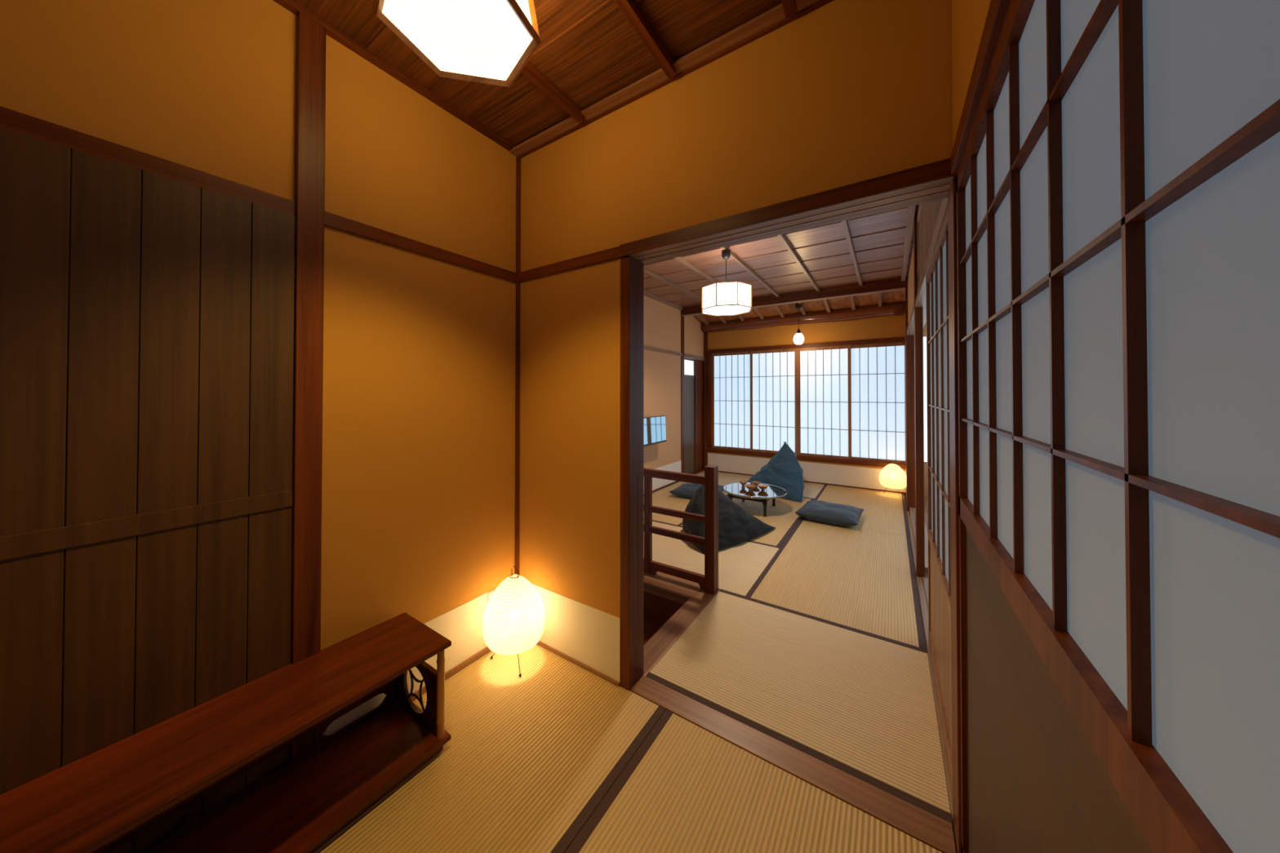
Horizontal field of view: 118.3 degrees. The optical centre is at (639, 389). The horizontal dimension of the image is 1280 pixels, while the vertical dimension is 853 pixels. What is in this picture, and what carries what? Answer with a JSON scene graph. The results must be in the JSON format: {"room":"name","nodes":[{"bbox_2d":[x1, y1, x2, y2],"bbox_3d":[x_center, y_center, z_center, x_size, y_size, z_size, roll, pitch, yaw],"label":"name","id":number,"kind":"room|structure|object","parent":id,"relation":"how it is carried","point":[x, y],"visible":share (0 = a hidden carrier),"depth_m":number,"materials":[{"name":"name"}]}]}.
{"room":"traditional dwelling","nodes":[
{"label":"traditional dwelling","id":0,"kind":"room"},
{"bbox_2d":[0,0,515,767],"bbox_3d":[-1.416,-0.027,0.866,0.120,2.600,2.700,0,-1,33],"label":"wall","id":1,"kind":"structure","parent":0,"point":[418,486],"depth_m":1.39,"materials":[{"name":"paint"}]},
{"bbox_2d":[0,11,326,852],"bbox_3d":[-1.331,0.005,0.861,0.030,2.436,0.985,0,-1,33],"label":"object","id":2,"kind":"structure","parent":1,"relation":"in","point":[277,359],"depth_m":0.97,"materials":[{"name":"brown wood"}]},
{"bbox_2d":[0,106,517,282],"bbox_3d":[-1.364,-0.583,0.838,0.022,0.046,2.700,0,-1,33],"label":"trim","id":3,"kind":"structure","parent":1,"relation":"attached to","point":[10,119],"depth_m":1.05,"materials":[{"name":"brown wood"}]},
{"bbox_2d":[131,587,496,850],"bbox_3d":[-1.365,1.079,0.821,0.004,0.263,2.700,0,-1,33],"label":"trim","id":4,"kind":"structure","parent":1,"relation":"attached to","point":[462,625],"depth_m":1.66,"materials":[{"name":"paint"}]},
{"bbox_2d":[272,0,515,151],"bbox_3d":[-1.352,-1.233,0.837,0.030,0.039,2.700,0,-1,33],"label":"crown molding","id":5,"kind":"structure","parent":1,"relation":"attached to","point":[291,6],"depth_m":1.45,"materials":[{"name":"brown wood"}]},
{"bbox_2d":[409,646,490,701],"bbox_3d":[-1.359,1.212,0.816,0.011,0.022,2.700,0,-1,33],"label":"baseboard","id":6,"kind":"structure","parent":1,"relation":"attached to","point":[485,651],"depth_m":1.68,"materials":[{"name":"brown wood"}]},
{"bbox_2d":[488,589,495,601],"bbox_3d":[-0.703,0.999,1.823,0.008,0.076,0.048,0,-1,33],"label":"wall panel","id":7,"kind":"object","parent":1,"relation":"attached to","point":[490,593],"visible":0.26,"depth_m":1.81,"materials":[{"name":"plastic"}]},
{"bbox_2d":[514,155,520,573],"bbox_3d":[-0.625,0.010,1.952,0.019,2.450,0.019,0,-1,33],"label":"trim","id":8,"kind":"structure","parent":1,"relation":"attached to","point":[517,158],"depth_m":1.95,"materials":[{"name":"brown wood"}]},
{"bbox_2d":[292,0,917,306],"bbox_3d":[0.031,-1.214,2.040,2.770,0.039,6.372,0,-1,33],"label":"ceiling","id":9,"kind":"structure","parent":0,"point":[589,50],"depth_m":1.53,"materials":[{"name":"brown wood"}]},
{"bbox_2d":[371,0,540,87],"bbox_3d":[-0.458,-1.070,0.974,0.387,0.310,0.388,0,-1,33],"label":"pendant lamp","id":10,"kind":"object","parent":9,"relation":"hanging from","point":[487,42],"visible":1,"depth_m":1.00,"materials":[{"name":"white paper"}]},
{"bbox_2d":[520,60,585,124],"bbox_3d":[-0.983,-1.212,0.575,0.034,0.040,2.666,0,-1,33],"label":"batten","id":11,"kind":"object","parent":9,"relation":"attached to","point":[530,71],"visible":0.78,"depth_m":1.53,"materials":[{"name":"brown wood"}]},
{"bbox_2d":[613,0,676,78],"bbox_3d":[-0.606,-1.214,0.329,0.034,0.040,2.666,0,-1,33],"label":"batten","id":12,"kind":"object","parent":9,"relation":"attached to","point":[630,9],"visible":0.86,"depth_m":1.28,"materials":[{"name":"brown wood"}]},
{"bbox_2d":[644,267,701,300],"bbox_3d":[0.040,-1.164,3.723,0.030,0.034,3.435,0,-1,33],"label":"trim","id":13,"kind":"structure","parent":9,"relation":"attached to","point":[646,271],"depth_m":4.17,"materials":[{"name":"brown wood"}]},
{"bbox_2d":[673,256,718,283],"bbox_3d":[0.403,-1.166,3.486,0.030,0.034,3.435,0,-1,33],"label":"trim","id":14,"kind":"structure","parent":9,"relation":"attached to","point":[680,259],"depth_m":3.66,"materials":[{"name":"brown wood"}]},
{"bbox_2d":[701,248,752,315],"bbox_3d":[0.714,-0.904,3.169,0.402,0.505,0.402,0,-1,-34],"label":"pendant lamp","id":15,"kind":"object","parent":9,"relation":"hanging from","point":[731,298],"visible":1,"depth_m":3.03,"materials":[{"name":"white paper"}]},
{"bbox_2d":[720,246,779,297],"bbox_3d":[0.760,-1.168,3.252,0.030,0.034,3.435,0,-1,33],"label":"trim","id":16,"kind":"structure","parent":9,"relation":"attached to","point":[733,255],"depth_m":3.75,"materials":[{"name":"brown wood"}]},
{"bbox_2d":[781,0,796,17],"bbox_3d":[-0.249,-1.216,0.096,0.034,0.040,2.666,0,-1,33],"label":"batten","id":17,"kind":"object","parent":9,"relation":"attached to","point":[789,6],"visible":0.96,"depth_m":1.19,"materials":[{"name":"brown wood"}]},
{"bbox_2d":[681,277,905,315],"bbox_3d":[1.746,-1.178,4.701,2.730,0.235,0.080,0,-1,33],"label":"beam","id":18,"kind":"structure","parent":9,"relation":"attached to","point":[891,283],"depth_m":4.41,"materials":[{"name":"brown wood"}]},
{"bbox_2d":[681,287,905,316],"bbox_3d":[1.704,-1.058,4.727,2.630,0.010,0.070,0,-1,33],"label":"strip","id":19,"kind":"object","parent":18,"relation":"attached to","point":[904,288],"visible":0.76,"depth_m":4.43,"materials":[{"name":"brown wood"}]},
{"bbox_2d":[777,234,819,292],"bbox_3d":[1.137,-1.171,3.006,0.030,0.034,3.435,0,-1,33],"label":"trim","id":20,"kind":"structure","parent":9,"relation":"attached to","point":[781,237],"depth_m":3.40,"materials":[{"name":"brown wood"}]},
{"bbox_2d":[840,220,862,286],"bbox_3d":[1.495,-1.173,2.772,0.030,0.034,3.435,0,-1,33],"label":"trim","id":21,"kind":"structure","parent":9,"relation":"attached to","point":[845,225],"depth_m":3.15,"materials":[{"name":"brown wood"}]},
{"bbox_2d":[643,591,683,626],"bbox_3d":[-0.313,1.387,2.677,1.470,0.190,0.015,0,-1,33],"label":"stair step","id":22,"kind":"structure","parent":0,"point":[657,610],"depth_m":2.39,"materials":[{"name":"brown wood"}]},
{"bbox_2d":[644,295,703,469],"bbox_3d":[-0.128,-0.014,4.426,0.120,2.650,4.470,0,-1,33],"label":"wall","id":23,"kind":"structure","parent":0,"point":[662,322],"depth_m":5.04,"materials":[{"name":"orange paint"}]},
{"bbox_2d":[644,415,666,446],"bbox_3d":[0.066,0.463,4.392,0.248,0.310,0.544,-2,-2,32],"label":"television","id":24,"kind":"object","parent":23,"relation":"attached to","point":[655,427],"visible":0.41,"depth_m":4.32,"materials":[{"name":"black glass"}]},
{"bbox_2d":[643,480,678,495],"bbox_3d":[-0.115,1.252,4.312,0.009,0.014,2.565,0,-1,33],"label":"baseboard","id":25,"kind":"structure","parent":23,"relation":"attached to","point":[676,481],"depth_m":4.98,"materials":[{"name":"brown wood"}]},
{"bbox_2d":[643,460,680,494],"bbox_3d":[-0.359,1.113,3.950,0.004,0.265,3.440,0,-1,33],"label":"trim","id":26,"kind":"structure","parent":23,"relation":"attached to","point":[657,483],"depth_m":5.00,"materials":[{"name":"paper"}]},
{"bbox_2d":[644,346,681,355],"bbox_3d":[-0.359,-0.512,3.967,0.022,0.045,3.440,0,-1,33],"label":"trim","id":27,"kind":"structure","parent":23,"relation":"attached to","point":[646,348],"depth_m":4.94,"materials":[{"name":"brown wood"}]},
{"bbox_2d":[644,291,682,310],"bbox_3d":[-0.349,-1.159,3.967,0.025,0.040,3.440,0,-1,33],"label":"crown molding","id":28,"kind":"structure","parent":23,"relation":"attached to","point":[646,294],"depth_m":4.92,"materials":[{"name":"brown wood"}]},
{"bbox_2d":[680,310,684,472],"bbox_3d":[0.586,0.071,5.443,0.062,2.400,0.085,0,-1,33],"label":"trim","id":29,"kind":"structure","parent":23,"relation":"attached to","point":[682,317],"depth_m":5.41,"materials":[{"name":"brown wood"}]},
{"bbox_2d":[684,358,694,473],"bbox_3d":[0.706,0.394,5.678,0.024,1.720,0.485,0,-1,33],"label":"door","id":30,"kind":"structure","parent":23,"relation":"in","point":[689,364],"depth_m":5.72,"materials":[{"name":"brown wood"}]},
{"bbox_2d":[684,353,704,474],"bbox_3d":[0.788,0.395,5.806,0.140,1.820,0.750,0,-1,33],"label":"door frame","id":31,"kind":"structure","parent":23,"relation":"attached to","point":[699,365],"depth_m":5.95,"materials":[{"name":"brown wood"}]},
{"bbox_2d":[696,314,708,324],"bbox_3d":[0.923,-1.077,5.716,0.036,0.218,0.720,0,-1,33],"label":"trim","id":32,"kind":"structure","parent":23,"relation":"attached to","point":[700,317],"depth_m":5.75,"materials":[{"name":"brown wood"}]},
{"bbox_2d":[703,332,707,469],"bbox_3d":[1.045,0.128,6.065,0.050,2.300,0.060,0,-1,33],"label":"trim","id":33,"kind":"structure","parent":23,"relation":"attached to","point":[705,334],"depth_m":6.04,"materials":[{"name":"brown wood"}]},
{"bbox_2d":[518,0,952,686],"bbox_3d":[0.142,-0.019,1.513,2.020,2.600,0.112,0,-1,33],"label":"wall","id":34,"kind":"structure","parent":0,"point":[844,92],"depth_m":1.58,"materials":[{"name":"paint"}]},
{"bbox_2d":[619,256,644,690],"bbox_3d":[-0.034,0.339,1.631,0.047,1.786,0.112,0,-1,33],"label":"door frame","id":35,"kind":"structure","parent":34,"relation":"attached to","point":[632,270],"depth_m":1.59,"materials":[{"name":"brown wood"}]},
{"bbox_2d":[643,600,688,645],"bbox_3d":[0.114,1.362,2.001,0.015,0.228,0.700,0,-1,33],"label":"trim","id":36,"kind":"structure","parent":34,"relation":"attached to","point":[687,600],"depth_m":2.04,"materials":[{"name":"brown wood"}]},
{"bbox_2d":[518,0,834,158],"bbox_3d":[0.164,-1.201,1.449,1.900,0.012,0.016,0,-1,33],"label":"crown molding","id":37,"kind":"structure","parent":34,"relation":"attached to","point":[820,3],"depth_m":1.42,"materials":[{"name":"brown wood"}]},
{"bbox_2d":[619,158,956,257],"bbox_3d":[0.404,-0.583,1.279,1.160,0.049,0.008,0,-1,33],"label":"trim","id":38,"kind":"structure","parent":34,"relation":"attached to","point":[940,170],"depth_m":1.20,"materials":[{"name":"brown wood"}]},
{"bbox_2d":[622,176,955,264],"bbox_3d":[0.442,-0.581,1.338,1.160,0.048,0.137,0,-1,33],"label":"lintel","id":39,"kind":"object","parent":34,"relation":"attached to","point":[936,190],"visible":0.54,"depth_m":1.26,"materials":[{"name":"brown wood"}]},
{"bbox_2d":[630,675,955,852],"bbox_3d":[0.420,1.253,1.323,1.040,0.051,0.097,0,-1,33],"label":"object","id":40,"kind":"structure","parent":34,"relation":"attached to","point":[920,824],"depth_m":1.23,"materials":[{"name":"brown wood"}]},
{"bbox_2d":[947,0,991,852],"bbox_3d":[0.144,-0.041,-0.150,0.118,2.610,2.906,0,-1,33],"label":"wall","id":41,"kind":"structure","parent":34,"relation":"attached to","point":[952,224],"depth_m":1.00,"materials":[{"name":"orange paint"}]},
{"bbox_2d":[901,204,915,282],"bbox_3d":[1.815,-1.168,2.560,0.037,0.050,3.430,0,-1,33],"label":"crown molding","id":42,"kind":"structure","parent":41,"relation":"attached to","point":[911,210],"depth_m":2.88,"materials":[{"name":"brown wood"}]},
{"bbox_2d":[925,208,952,787],"bbox_3d":[1.169,0.329,1.482,0.026,1.776,0.935,0,-1,33],"label":"door","id":43,"kind":"structure","parent":41,"relation":"in","point":[937,276],"depth_m":1.49,"materials":[{"name":"brown wood"}]},
{"bbox_2d":[950,0,1008,174],"bbox_3d":[0.132,-0.601,-0.139,0.104,0.050,2.700,0,-1,33],"label":"lintel","id":44,"kind":"object","parent":41,"relation":"attached to","point":[997,8],"visible":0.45,"depth_m":0.70,"materials":[{"name":"brown wood"}]},
{"bbox_2d":[955,0,1279,852],"bbox_3d":[0.313,0.322,0.150,0.058,1.790,2.000,0,-1,33],"label":"door","id":45,"kind":"structure","parent":41,"relation":"in","point":[1117,177],"depth_m":0.30,"materials":[{"name":"brown wood"}]},
{"bbox_2d":[629,496,957,852],"bbox_3d":[0.622,1.343,2.189,3.970,0.190,7.370,0,-1,33],"label":"floor","id":46,"kind":"structure","parent":0,"point":[925,497],"depth_m":3.90,"materials":[{"name":"brown wood"}]},
{"bbox_2d":[314,644,666,852],"bbox_3d":[-0.742,1.241,0.979,0.869,0.032,1.747,0,-1,33],"label":"mat","id":47,"kind":"object","parent":46,"relation":"on","point":[527,759],"visible":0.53,"depth_m":1.26,"materials":[{"name":"wicker"}]},
{"bbox_2d":[0,612,451,852],"bbox_3d":[-1.003,1.043,1.057,0.319,0.365,0.812,0,-1,33],"label":"display stand","id":48,"kind":"object","parent":47,"relation":"on","point":[99,802],"visible":1,"depth_m":1.04,"materials":[{"name":"brown wood"}]},
{"bbox_2d":[482,566,545,676],"bbox_3d":[-0.572,1.020,1.740,0.270,0.426,0.270,0,-1,24],"label":"floor lamp","id":49,"kind":"object","parent":47,"relation":"on","point":[513,622],"visible":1,"depth_m":1.65,"materials":[{"name":"white paper"}]},
{"bbox_2d":[643,571,700,604],"bbox_3d":[-0.262,1.269,2.756,1.470,0.048,0.200,0,-1,33],"label":"board","id":50,"kind":"object","parent":46,"relation":"on","point":[680,590],"visible":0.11,"depth_m":2.42,"materials":[{"name":"brown wood"}]},
{"bbox_2d":[643,464,718,594],"bbox_3d":[-0.192,0.860,2.771,1.575,0.768,0.075,0,-1,33],"label":"stair railing","id":51,"kind":"object","parent":50,"relation":"on","point":[708,582],"visible":0.55,"depth_m":2.42,"materials":[{"name":"brown wood"}]},
{"bbox_2d":[638,588,719,679],"bbox_3d":[0.212,1.266,2.036,0.112,0.060,0.867,0,-1,33],"label":"board","id":52,"kind":"object","parent":46,"relation":"on","point":[655,648],"visible":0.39,"depth_m":1.97,"materials":[{"name":"brown wood"}]},
{"bbox_2d":[643,481,728,525],"bbox_3d":[0.466,1.277,4.437,0.848,0.032,1.638,0,-1,33],"label":"mat","id":53,"kind":"object","parent":46,"relation":"on","point":[662,497],"visible":0.18,"depth_m":4.28,"materials":[{"name":"wicker"}]},
{"bbox_2d":[669,483,724,498],"bbox_3d":[0.699,1.207,4.584,0.560,0.106,0.520,0,-1,25],"label":"floor cushion","id":54,"kind":"object","parent":53,"relation":"on","point":[685,490],"visible":0.41,"depth_m":4.47,"materials":[{"name":"grey fabric"}]},
{"bbox_2d":[643,517,780,595],"bbox_3d":[0.147,1.264,3.139,1.734,0.032,0.880,0,-1,33],"label":"mat","id":55,"kind":"object","parent":46,"relation":"on","point":[740,565],"visible":0.29,"depth_m":2.82,"materials":[{"name":"wicker"}]},
{"bbox_2d":[682,484,775,553],"bbox_3d":[0.746,1.009,3.341,0.906,0.475,0.556,0,-1,-30],"label":"beanbag","id":56,"kind":"object","parent":55,"relation":"on","point":[736,526],"visible":0.74,"depth_m":3.12,"materials":[{"name":"grey fabric"}]},
{"bbox_2d":[681,496,814,546],"bbox_3d":[1.192,1.273,3.962,0.884,0.032,1.638,0,-1,33],"label":"mat","id":57,"kind":"object","parent":46,"relation":"on","point":[783,517],"visible":0.47,"depth_m":3.82,"materials":[{"name":"fabric"}]},
{"bbox_2d":[723,482,786,516],"bbox_3d":[1.213,1.157,4.051,0.650,0.201,0.650,0,-1,33],"label":"round table","id":58,"kind":"object","parent":57,"relation":"on","point":[735,491],"visible":0.85,"depth_m":3.92,"materials":[{"name":"brown paint"}]},
{"bbox_2d":[739,480,746,487],"bbox_3d":[1.123,1.028,4.153,0.084,0.062,0.084,0,-1,33],"label":"wooden bowl","id":59,"kind":"object","parent":58,"relation":"on","point":[743,483],"visible":0.99,"depth_m":4.14,"materials":[{"name":"brown wood"}]},
{"bbox_2d":[745,484,755,490],"bbox_3d":[1.162,1.033,4.022,0.108,0.050,0.108,0,-1,33],"label":"wooden bowl","id":60,"kind":"object","parent":58,"relation":"on","point":[749,486],"visible":1,"depth_m":4.01,"materials":[{"name":"brown wood"}]},
{"bbox_2d":[751,480,759,486],"bbox_3d":[1.270,1.034,4.183,0.084,0.050,0.084,0,-1,33],"label":"wooden bowl","id":61,"kind":"object","parent":58,"relation":"on","point":[754,482],"visible":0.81,"depth_m":4.16,"materials":[{"name":"brown wood"}]},
{"bbox_2d":[757,484,768,490],"bbox_3d":[1.293,1.026,4.022,0.110,0.064,0.110,0,-1,33],"label":"wooden bowl","id":62,"kind":"object","parent":58,"relation":"on","point":[762,486],"visible":1,"depth_m":4.01,"materials":[{"name":"brown wood"}]},
{"bbox_2d":[564,709,942,852],"bbox_3d":[-0.013,1.236,0.502,0.869,0.032,1.747,0,-1,33],"label":"mat","id":63,"kind":"object","parent":46,"relation":"on","point":[686,788],"visible":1,"depth_m":1.11,"materials":[{"name":"wicker"}]},
{"bbox_2d":[697,471,825,498],"bbox_3d":[1.523,1.286,5.245,1.734,0.032,0.868,0,-1,33],"label":"mat","id":64,"kind":"object","parent":46,"relation":"on","point":[811,491],"visible":0.21,"depth_m":5.22,"materials":[{"name":"fabric"}]},
{"bbox_2d":[746,441,804,502],"bbox_3d":[1.818,0.953,4.778,0.750,0.618,0.829,0,-1,-34],"label":"beanbag","id":65,"kind":"object","parent":64,"relation":"on","point":[783,470],"visible":0.74,"depth_m":4.54,"materials":[{"name":"blue fabric"}]},
{"bbox_2d":[645,589,952,825],"bbox_3d":[0.694,1.250,1.729,1.028,0.032,0.878,0,-1,33],"label":"mat","id":66,"kind":"object","parent":46,"relation":"on","point":[859,703],"visible":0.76,"depth_m":1.58,"materials":[{"name":"fabric"}]},
{"bbox_2d":[746,518,927,649],"bbox_3d":[1.470,1.261,2.776,0.874,0.032,1.720,0,-1,33],"label":"mat","id":67,"kind":"object","parent":46,"relation":"on","point":[864,580],"visible":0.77,"depth_m":2.50,"materials":[{"name":"fabric"}]},
{"bbox_2d":[800,484,910,536],"bbox_3d":[2.398,1.276,4.196,0.874,0.032,1.668,0,-1,33],"label":"mat","id":68,"kind":"object","parent":46,"relation":"on","point":[886,512],"visible":0.71,"depth_m":4.16,"materials":[{"name":"fabric"}]},
{"bbox_2d":[795,500,863,526],"bbox_3d":[1.851,1.189,3.724,0.530,0.125,0.510,0,-1,36],"label":"floor cushion","id":69,"kind":"object","parent":68,"relation":"on","point":[832,513],"visible":1,"depth_m":3.59,"materials":[{"name":"grey fabric"}]},
{"bbox_2d":[879,460,906,497],"bbox_3d":[3.037,1.054,4.584,0.286,0.420,0.286,0,-1,-2],"label":"floor lamp","id":70,"kind":"object","parent":68,"relation":"on","point":[891,476],"visible":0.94,"depth_m":4.50,"materials":[{"name":"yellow paper"}]},
{"bbox_2d":[693,289,905,324],"bbox_3d":[1.987,-1.111,5.069,2.730,0.222,0.800,0,-1,33],"label":"ceiling","id":71,"kind":"structure","parent":0,"point":[895,295],"depth_m":4.89,"materials":[{"name":"brown wood"}]},
{"bbox_2d":[717,315,726,323],"bbox_3d":[1.157,-1.078,5.563,0.036,0.218,0.720,0,-1,33],"label":"trim","id":72,"kind":"structure","parent":71,"relation":"attached to","point":[722,318],"depth_m":5.65,"materials":[{"name":"brown wood"}]},
{"bbox_2d":[737,314,744,320],"bbox_3d":[1.392,-1.080,5.410,0.036,0.218,0.720,0,-1,33],"label":"trim","id":73,"kind":"structure","parent":71,"relation":"attached to","point":[741,317],"depth_m":5.50,"materials":[{"name":"brown wood"}]},
{"bbox_2d":[753,307,764,319],"bbox_3d":[1.622,-1.081,5.259,0.036,0.218,0.720,0,-1,33],"label":"trim","id":74,"kind":"structure","parent":71,"relation":"attached to","point":[757,311],"depth_m":5.29,"materials":[{"name":"brown wood"}]},
{"bbox_2d":[774,305,784,317],"bbox_3d":[1.856,-1.083,5.106,0.036,0.218,0.720,0,-1,33],"label":"trim","id":75,"kind":"structure","parent":71,"relation":"attached to","point":[778,307],"depth_m":5.13,"materials":[{"name":"brown wood"}]},
{"bbox_2d":[793,302,804,344],"bbox_3d":[2.032,-0.844,4.893,0.126,0.525,0.126,0,-1,33],"label":"pendant bulb","id":76,"kind":"object","parent":71,"relation":"hanging from","point":[798,339],"visible":0.94,"depth_m":4.86,"materials":[{"name":"white glass"}]},
{"bbox_2d":[797,302,805,315],"bbox_3d":[2.091,-1.084,4.953,0.036,0.218,0.720,0,-1,33],"label":"trim","id":77,"kind":"structure","parent":71,"relation":"attached to","point":[802,309],"depth_m":5.00,"materials":[{"name":"brown wood"}]},
{"bbox_2d":[822,299,830,312],"bbox_3d":[2.337,-1.086,4.792,0.036,0.218,0.720,0,-1,33],"label":"trim","id":78,"kind":"structure","parent":71,"relation":"attached to","point":[825,301],"depth_m":4.81,"materials":[{"name":"brown wood"}]},
{"bbox_2d":[849,296,855,310],"bbox_3d":[2.576,-1.087,4.636,0.036,0.218,0.720,0,-1,33],"label":"trim","id":79,"kind":"structure","parent":71,"relation":"attached to","point":[851,298],"depth_m":4.67,"materials":[{"name":"brown wood"}]},
{"bbox_2d":[877,293,881,306],"bbox_3d":[2.811,-1.089,4.483,0.036,0.218,0.720,0,-1,33],"label":"trim","id":80,"kind":"structure","parent":71,"relation":"attached to","point":[879,295],"depth_m":4.50,"materials":[{"name":"brown wood"}]},
{"bbox_2d":[706,306,906,496],"bbox_3d":[2.168,-0.003,5.408,2.890,2.650,0.155,0,-1,33],"label":"wall","id":81,"kind":"structure","parent":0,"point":[887,326],"depth_m":5.21,"materials":[{"name":"paint"}]},
{"bbox_2d":[706,351,750,450],"bbox_3d":[1.381,0.171,5.887,0.727,1.490,0.090,0,-1,33],"label":"window","id":82,"kind":"structure","parent":81,"relation":"in","point":[731,371],"depth_m":5.89,"materials":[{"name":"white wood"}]},
{"bbox_2d":[750,348,797,454],"bbox_3d":[1.919,0.167,5.506,0.664,1.488,0.020,0,-1,33],"label":"window","id":83,"kind":"structure","parent":81,"relation":"in","point":[773,372],"depth_m":5.51,"materials":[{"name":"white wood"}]},
{"bbox_2d":[702,301,904,332],"bbox_3d":[2.093,-0.986,5.316,2.609,0.204,0.204,0,-1,33],"label":"log beam","id":84,"kind":"structure","parent":81,"relation":"attached to","point":[895,308],"depth_m":5.08,"materials":[{"name":"brown wood"}]},
{"bbox_2d":[706,450,906,492],"bbox_3d":[2.127,1.107,5.354,2.630,0.309,0.030,0,-1,33],"label":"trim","id":85,"kind":"structure","parent":81,"relation":"attached to","point":[851,476],"depth_m":5.16,"materials":[{"name":"paint"}]},
{"bbox_2d":[718,471,906,493],"bbox_3d":[2.131,1.264,5.359,2.630,0.014,0.009,0,-1,33],"label":"baseboard","id":86,"kind":"structure","parent":81,"relation":"attached to","point":[718,471],"depth_m":5.02,"materials":[{"name":"brown wood"}]},
{"bbox_2d":[797,345,851,459],"bbox_3d":[2.472,0.163,5.145,0.654,1.488,0.020,0,-1,33],"label":"window","id":87,"kind":"structure","parent":81,"relation":"in","point":[824,373],"depth_m":5.14,"materials":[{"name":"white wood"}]},
{"bbox_2d":[850,342,906,463],"bbox_3d":[2.998,0.160,4.827,0.646,1.488,0.020,0,-1,33],"label":"window","id":88,"kind":"structure","parent":81,"relation":"in","point":[878,407],"depth_m":4.82,"materials":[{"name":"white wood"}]},
{"bbox_2d":[905,240,914,405],"bbox_3d":[2.628,-0.021,3.653,0.078,2.650,2.550,0,-1,33],"label":"wall","id":89,"kind":"structure","parent":0,"point":[910,275],"depth_m":3.43,"materials":[{"name":"orange paint"}]},
{"bbox_2d":[706,447,906,467],"bbox_3d":[2.156,0.931,5.364,2.590,0.044,0.105,0,-1,33],"label":"window sill","id":90,"kind":"structure","parent":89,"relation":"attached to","point":[806,457],"depth_m":5.14,"materials":[{"name":"brown wood"}]},
{"bbox_2d":[905,275,915,511],"bbox_3d":[2.820,0.037,3.981,0.080,2.440,0.090,0,-1,33],"label":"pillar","id":91,"kind":"structure","parent":89,"relation":"in","point":[909,340],"depth_m":3.94,"materials":[{"name":"brown wood"}]},
{"bbox_2d":[906,302,926,335],"bbox_3d":[2.375,-0.600,3.263,0.110,0.060,1.610,0,-1,33],"label":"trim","id":92,"kind":"structure","parent":89,"relation":"attached to","point":[910,329],"depth_m":3.22,"materials":[{"name":"brown wood"}]},
{"bbox_2d":[913,211,924,577],"bbox_3d":[1.875,0.022,2.567,0.044,2.440,0.090,0,-1,33],"label":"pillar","id":93,"kind":"structure","parent":89,"relation":"attached to","point":[918,311],"depth_m":2.53,"materials":[{"name":"brown wood"}]},
{"bbox_2d":[922,576,928,604],"bbox_3d":[1.857,1.233,2.501,0.007,0.010,3.420,0,-1,33],"label":"trim","id":94,"kind":"structure","parent":89,"relation":"attached to","point":[922,576],"depth_m":2.34,"materials":[{"name":"brown wood"}]},
{"bbox_2d":[916,199,942,290],"bbox_3d":[1.385,-0.906,1.816,0.025,0.600,1.720,0,-1,33],"label":"transom window","id":95,"kind":"structure","parent":89,"relation":"in","point":[927,213],"depth_m":2.10,"materials":[{"name":"brown wood"}]},
{"bbox_2d":[906,511,954,831],"bbox_3d":[1.875,1.259,2.488,0.118,0.046,3.420,0,-1,33],"label":"trim","id":96,"kind":"structure","parent":89,"relation":"attached to","point":[923,602],"depth_m":1.74,"materials":[{"name":"brown wood"}]},
{"bbox_2d":[909,506,928,573],"bbox_3d":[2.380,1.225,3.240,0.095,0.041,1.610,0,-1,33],"label":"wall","id":97,"kind":"structure","parent":96,"relation":"on","point":[912,510],"depth_m":3.16,"materials":[{"name":"beige"}]},
{"bbox_2d":[915,198,947,307],"bbox_3d":[1.412,-0.581,1.793,0.115,0.050,1.724,0,-1,33],"label":"trim","id":98,"kind":"structure","parent":89,"relation":"attached to","point":[920,301],"depth_m":1.63,"materials":[{"name":"brown wood"}]},
{"bbox_2d":[923,322,927,496],"bbox_3d":[1.696,-0.019,1.442,0.740,2.700,7.270,0,-1,33],"label":"wall","id":99,"kind":"structure","parent":0,"point":[925,326],"depth_m":4.56,"materials":[{"name":"beige paper"}]},
{"bbox_2d":[923,337,927,462],"bbox_3d":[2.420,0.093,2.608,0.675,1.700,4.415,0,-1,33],"label":"window","id":100,"kind":"structure","parent":99,"relation":"in","point":[924,338],"depth_m":4.58,"materials":[{"name":"grey paper"}]},
{"bbox_3d":[-0.529,2.465,2.410,1.710,2.450,0.940,0,-1,33],"label":"wall","id":101,"kind":"structure","parent":0,"visible":0},
{"bbox_2d":[643,620,660,644],"bbox_3d":[-0.709,2.336,2.529,1.620,1.710,0.780,0,-1,33],"label":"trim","id":102,"kind":"structure","parent":101,"relation":"attached to","point":[649,629],"depth_m":2.35,"materials":[{"name":"brown wood"}]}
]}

